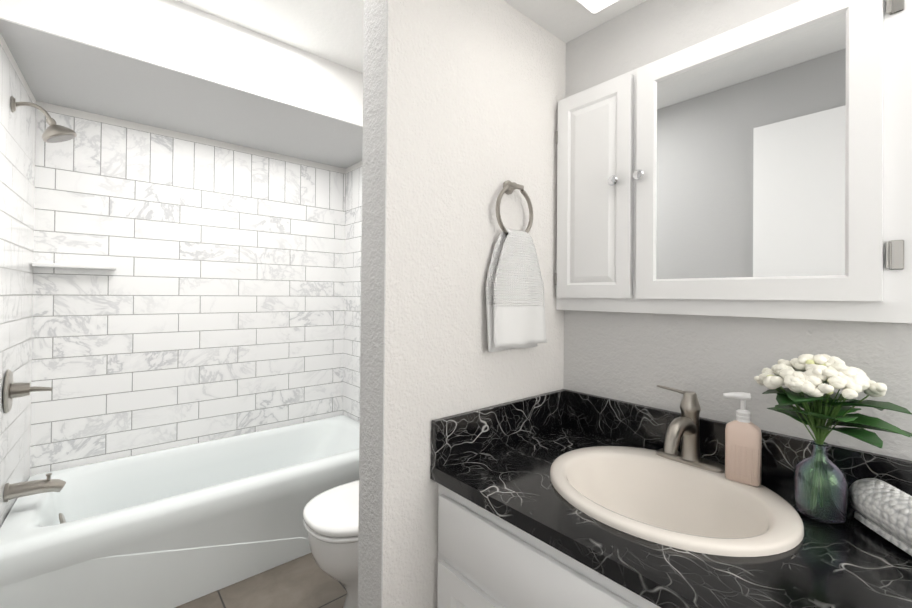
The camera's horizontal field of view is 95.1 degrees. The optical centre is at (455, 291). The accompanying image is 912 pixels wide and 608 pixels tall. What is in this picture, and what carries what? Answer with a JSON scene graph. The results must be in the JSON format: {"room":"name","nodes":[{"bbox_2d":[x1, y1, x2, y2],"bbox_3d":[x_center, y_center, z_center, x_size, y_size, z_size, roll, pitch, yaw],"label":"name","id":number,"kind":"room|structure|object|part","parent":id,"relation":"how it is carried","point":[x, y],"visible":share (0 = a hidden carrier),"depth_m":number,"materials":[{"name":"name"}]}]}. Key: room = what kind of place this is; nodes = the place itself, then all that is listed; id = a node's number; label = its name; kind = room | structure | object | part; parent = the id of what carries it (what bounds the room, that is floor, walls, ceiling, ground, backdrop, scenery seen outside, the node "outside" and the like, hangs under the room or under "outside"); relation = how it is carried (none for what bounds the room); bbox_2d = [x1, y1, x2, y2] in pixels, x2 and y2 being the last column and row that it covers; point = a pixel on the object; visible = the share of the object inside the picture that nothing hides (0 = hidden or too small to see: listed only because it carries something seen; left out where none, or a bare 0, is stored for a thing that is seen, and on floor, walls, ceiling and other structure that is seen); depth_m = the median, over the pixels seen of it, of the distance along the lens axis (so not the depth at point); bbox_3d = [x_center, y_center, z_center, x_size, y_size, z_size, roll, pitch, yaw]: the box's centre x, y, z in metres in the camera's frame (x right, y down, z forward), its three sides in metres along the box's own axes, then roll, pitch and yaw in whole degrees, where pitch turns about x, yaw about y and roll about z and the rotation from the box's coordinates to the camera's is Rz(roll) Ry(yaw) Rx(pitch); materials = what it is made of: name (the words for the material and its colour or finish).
{"room":"bathroom","nodes":[
{"label":"bathroom","id":0,"kind":"room"},
{"bbox_2d":[0,33,35,526],"bbox_3d":[-1.702,0.042,1.498,0.170,2.450,1.080,1,-1,-41],"label":"wall","id":1,"kind":"structure","parent":0,"point":[17,158],"depth_m":1.68,"materials":[{"name":"tile"}]},
{"bbox_2d":[3,369,52,412],"bbox_3d":[-1.659,0.378,1.627,0.126,0.164,0.164,1,-1,-41],"label":"shower valve","id":2,"kind":"object","parent":1,"relation":"attached to","point":[11,390],"visible":1,"depth_m":1.58,"materials":[{"name":"silver metal"}]},
{"bbox_3d":[-1.642,0.381,1.641,0.082,0.026,0.022,1,-1,-41],"label":"lever","id":3,"kind":"part","parent":2,"relation":"part of","materials":[{"name":"silver metal"}]},
{"bbox_2d":[4,473,65,501],"bbox_3d":[-1.646,0.763,1.638,0.169,0.081,0.068,1,-1,-41],"label":"tub spout","id":4,"kind":"object","parent":1,"relation":"attached to","point":[22,489],"visible":1,"depth_m":1.61,"materials":[{"name":"silver metal"}]},
{"bbox_2d":[11,96,76,142],"bbox_3d":[-1.627,-0.672,1.654,0.185,0.149,0.110,1,-1,-41],"label":"shower head","id":5,"kind":"object","parent":1,"relation":"attached to","point":[53,132],"visible":1,"depth_m":1.65},
{"bbox_3d":[-1.653,-0.711,1.632,0.107,0.055,0.015,1,-1,-41],"label":"arm","id":6,"kind":"part","parent":5,"relation":"part of"},
{"bbox_2d":[0,19,362,168],"bbox_3d":[-1.195,-1.034,2.147,1.720,0.280,0.758,1,-1,-41],"label":"soffit","id":7,"kind":"structure","parent":0,"point":[60,71],"depth_m":1.97,"materials":[{"name":"grey paint"}]},
{"bbox_2d":[0,0,362,126],"bbox_3d":[-0.944,-1.034,1.855,1.720,0.281,0.012,1,-1,-41],"label":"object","id":8,"kind":"structure","parent":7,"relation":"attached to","point":[176,36],"depth_m":1.75,"materials":[{"name":"white paint"}]},
{"bbox_2d":[30,101,344,475],"bbox_3d":[-1.461,0.051,2.497,1.840,2.450,0.120,1,-1,-41],"label":"wall","id":9,"kind":"structure","parent":0,"point":[210,307],"depth_m":2.33,"materials":[{"name":"tile"}]},
{"bbox_2d":[32,262,115,269],"bbox_3d":[-1.846,-0.125,2.029,0.298,0.018,0.083,1,-1,-41],"label":"corner shelf","id":10,"kind":"object","parent":9,"relation":"attached to","point":[76,266],"visible":1,"depth_m":1.99,"materials":[{"name":"white stone"}]},
{"bbox_2d":[175,553,346,607],"bbox_3d":[-0.118,1.316,0.903,1.900,0.080,4.350,1,-1,-41],"label":"floor","id":11,"kind":"structure","parent":0,"point":[306,581],"depth_m":1.78,"materials":[{"name":"tile"}]},
{"bbox_2d":[0,415,359,607],"bbox_3d":[-1.166,1.066,2.158,1.613,0.420,0.778,1,-1,-41],"label":"bathtub","id":12,"kind":"object","parent":11,"relation":"on","point":[174,527],"visible":0.77,"depth_m":1.81,"materials":[{"name":"white ceramic"}]},
{"bbox_3d":[-1.113,1.088,1.702,1.091,0.366,0.007,1,-1,-41],"label":"apron panel","id":13,"kind":"part","parent":12,"relation":"part of","materials":[{"name":"white ceramic"}]},
{"bbox_2d":[303,480,358,607],"bbox_3d":[-0.262,0.881,1.762,0.738,0.800,0.490,1,-1,-41],"label":"toilet","id":14,"kind":"object","parent":11,"relation":"on","point":[331,520],"visible":0.27,"depth_m":1.51,"materials":[{"name":"white ceramic"}]},
{"bbox_3d":[-0.361,0.873,1.677,0.476,0.018,0.380,1,-1,-41],"label":"seat","id":15,"kind":"part","parent":14,"relation":"part of","materials":[{"name":"white plastic"}]},
{"bbox_3d":[-0.360,0.845,1.677,0.478,0.032,0.382,1,-1,-41],"label":"lid","id":16,"kind":"part","parent":14,"relation":"part of","materials":[{"name":"white ceramic"}]},
{"bbox_2d":[430,477,673,607],"bbox_3d":[0.608,0.892,0.790,0.590,0.779,1.372,1,-1,-41],"label":"bathroom vanity","id":17,"kind":"object","parent":11,"relation":"on","point":[486,559],"depth_m":0.92,"materials":[{"name":"white wood"}]},
{"bbox_3d":[0.146,0.925,0.886,0.016,0.426,0.580,1,-1,-41],"label":"door","id":18,"kind":"part","parent":17,"relation":"part of","materials":[{"name":"white wood"}]},
{"bbox_3d":[0.148,0.611,0.888,0.016,0.150,0.580,1,-1,-41],"label":"drawer","id":19,"kind":"part","parent":17,"relation":"part of","materials":[{"name":"white wood"}]},
{"bbox_2d":[430,425,911,607],"bbox_3d":[0.607,0.484,0.789,0.601,0.035,1.372,1,-1,-41],"label":"countertop","id":20,"kind":"structure","parent":17,"relation":"on","point":[847,564],"depth_m":0.74,"materials":[{"name":"black stone"}]},
{"bbox_2d":[506,433,817,600],"bbox_3d":[0.479,0.533,0.981,0.472,0.164,0.524,1,-1,-41],"label":"sink","id":21,"kind":"object","parent":20,"relation":"in","point":[748,536],"depth_m":0.99,"materials":[{"name":"beige ceramic"}]},
{"bbox_2d":[650,385,724,472],"bbox_3d":[0.582,0.358,1.079,0.171,0.189,0.175,1,-1,-41],"label":"faucet","id":22,"kind":"object","parent":20,"relation":"on","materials":[{"name":"silver metal"}]},
{"bbox_2d":[723,392,761,486],"bbox_3d":[0.686,0.346,1.001,0.075,0.212,0.042,0,-1,44],"label":"soap dispenser","id":23,"kind":"object","parent":20,"relation":"on","point":[743,449],"visible":1,"depth_m":0.99,"materials":[{"name":"beige"}]},
{"bbox_2d":[754,354,911,523],"bbox_3d":[0.775,0.299,0.864,0.247,0.339,0.254,1,-1,-41],"label":"flower vase","id":24,"kind":"object","parent":20,"relation":"on","point":[811,382],"visible":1,"depth_m":0.84,"materials":[{"name":"clear glass"}]},
{"bbox_2d":[848,478,911,555],"bbox_3d":[0.817,0.419,0.695,0.086,0.089,0.308,0,0,9],"label":"rolled towel","id":25,"kind":"object","parent":20,"relation":"on","point":[883,509],"visible":1,"depth_m":0.78,"materials":[{"name":"white fabric"}]},
{"bbox_2d":[176,0,363,73],"bbox_3d":[-0.077,-1.213,0.938,1.950,0.080,4.350,1,-1,-41],"label":"ceiling","id":26,"kind":"structure","parent":0,"point":[331,30],"depth_m":1.81,"materials":[{"name":"white paint"}]},
{"bbox_2d":[343,161,361,421],"bbox_3d":[-0.492,0.061,2.706,0.100,2.450,0.830,1,-1,-41],"label":"wall","id":27,"kind":"structure","parent":0,"point":[352,290],"depth_m":2.89,"materials":[{"name":"tile"}]},
{"bbox_2d":[358,0,387,607],"bbox_3d":[-0.214,0.051,1.067,0.003,2.450,0.119,1,-1,-41],"label":"wall","id":28,"kind":"structure","parent":0,"point":[372,337],"depth_m":1.06,"materials":[{"name":"white paint"}]},
{"bbox_2d":[382,0,565,607],"bbox_3d":[0.131,0.057,1.365,0.908,2.450,0.119,1,-1,-41],"label":"wall","id":29,"kind":"structure","parent":0,"point":[475,91],"depth_m":1.16,"materials":[{"name":"white paint"}]},
{"bbox_2d":[431,389,565,468],"bbox_3d":[0.159,0.406,1.295,0.581,0.121,0.020,1,-1,-41],"label":"backsplash","id":30,"kind":"structure","parent":29,"relation":"attached to","point":[454,437],"depth_m":1.24,"materials":[{"name":"black stone"}]},
{"bbox_2d":[486,180,545,351],"bbox_3d":[0.188,-0.087,1.297,0.247,0.527,0.058,1,-1,-41],"label":"towel ring","id":31,"kind":"object","parent":29,"relation":"attached to","point":[515,304],"visible":1,"depth_m":1.26,"materials":[{"name":"white fabric"}]},
{"bbox_2d":[503,0,646,42],"bbox_3d":[0.848,-1.039,0.451,0.718,0.260,2.203,1,-1,-41],"label":"ceiling","id":32,"kind":"structure","parent":0,"point":[565,21],"depth_m":1.36,"materials":[{"name":"white paint"}]},
{"bbox_2d":[577,0,617,12],"bbox_3d":[0.709,-0.885,0.814,0.245,0.044,1.135,1,-1,-41],"label":"ceiling light","id":33,"kind":"object","parent":32,"relation":"attached to","point":[594,6],"visible":1,"depth_m":1.25,"materials":[{"name":"white plastic"}]},
{"bbox_2d":[563,0,911,460],"bbox_3d":[1.204,0.061,0.691,0.160,2.450,2.303,1,-1,-41],"label":"wall","id":34,"kind":"structure","parent":0,"point":[635,358],"depth_m":1.17,"materials":[{"name":"white paint"}]},
{"bbox_2d":[555,0,911,322],"bbox_3d":[0.637,-0.307,1.155,0.098,0.740,0.856,1,-1,-41],"label":"medicine cabinet","id":35,"kind":"object","parent":34,"relation":"attached to","point":[761,167],"visible":1,"depth_m":1.02,"materials":[{"name":"white wood"}]},
{"bbox_3d":[0.445,-0.321,1.360,0.020,0.680,0.261,1,-1,-41],"label":"door","id":36,"kind":"part","parent":35,"relation":"part of","materials":[{"name":"white wood"}]},
{"bbox_3d":[0.483,-0.341,1.280,0.028,0.033,0.033,1,-1,-41],"label":"knob","id":37,"kind":"part","parent":35,"relation":"part of","materials":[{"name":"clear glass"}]},
{"bbox_3d":[0.536,-0.341,1.220,0.028,0.033,0.033,1,-1,-41],"label":"knob","id":38,"kind":"part","parent":35,"relation":"part of","materials":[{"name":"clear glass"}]},
{"bbox_2d":[636,0,882,300],"bbox_3d":[0.711,-0.321,1.052,0.020,0.680,0.512,1,-1,-41],"label":"mirror","id":39,"kind":"object","parent":35,"relation":"attached to","point":[759,143],"depth_m":1.00,"materials":[{"name":"white mirror"}]},
{"bbox_2d":[566,389,911,504],"bbox_3d":[0.828,0.409,0.979,0.020,0.121,1.372,1,-1,-41],"label":"backsplash","id":40,"kind":"structure","parent":34,"relation":"attached to","point":[780,452],"depth_m":1.10,"materials":[{"name":"black stone"}]}
]}

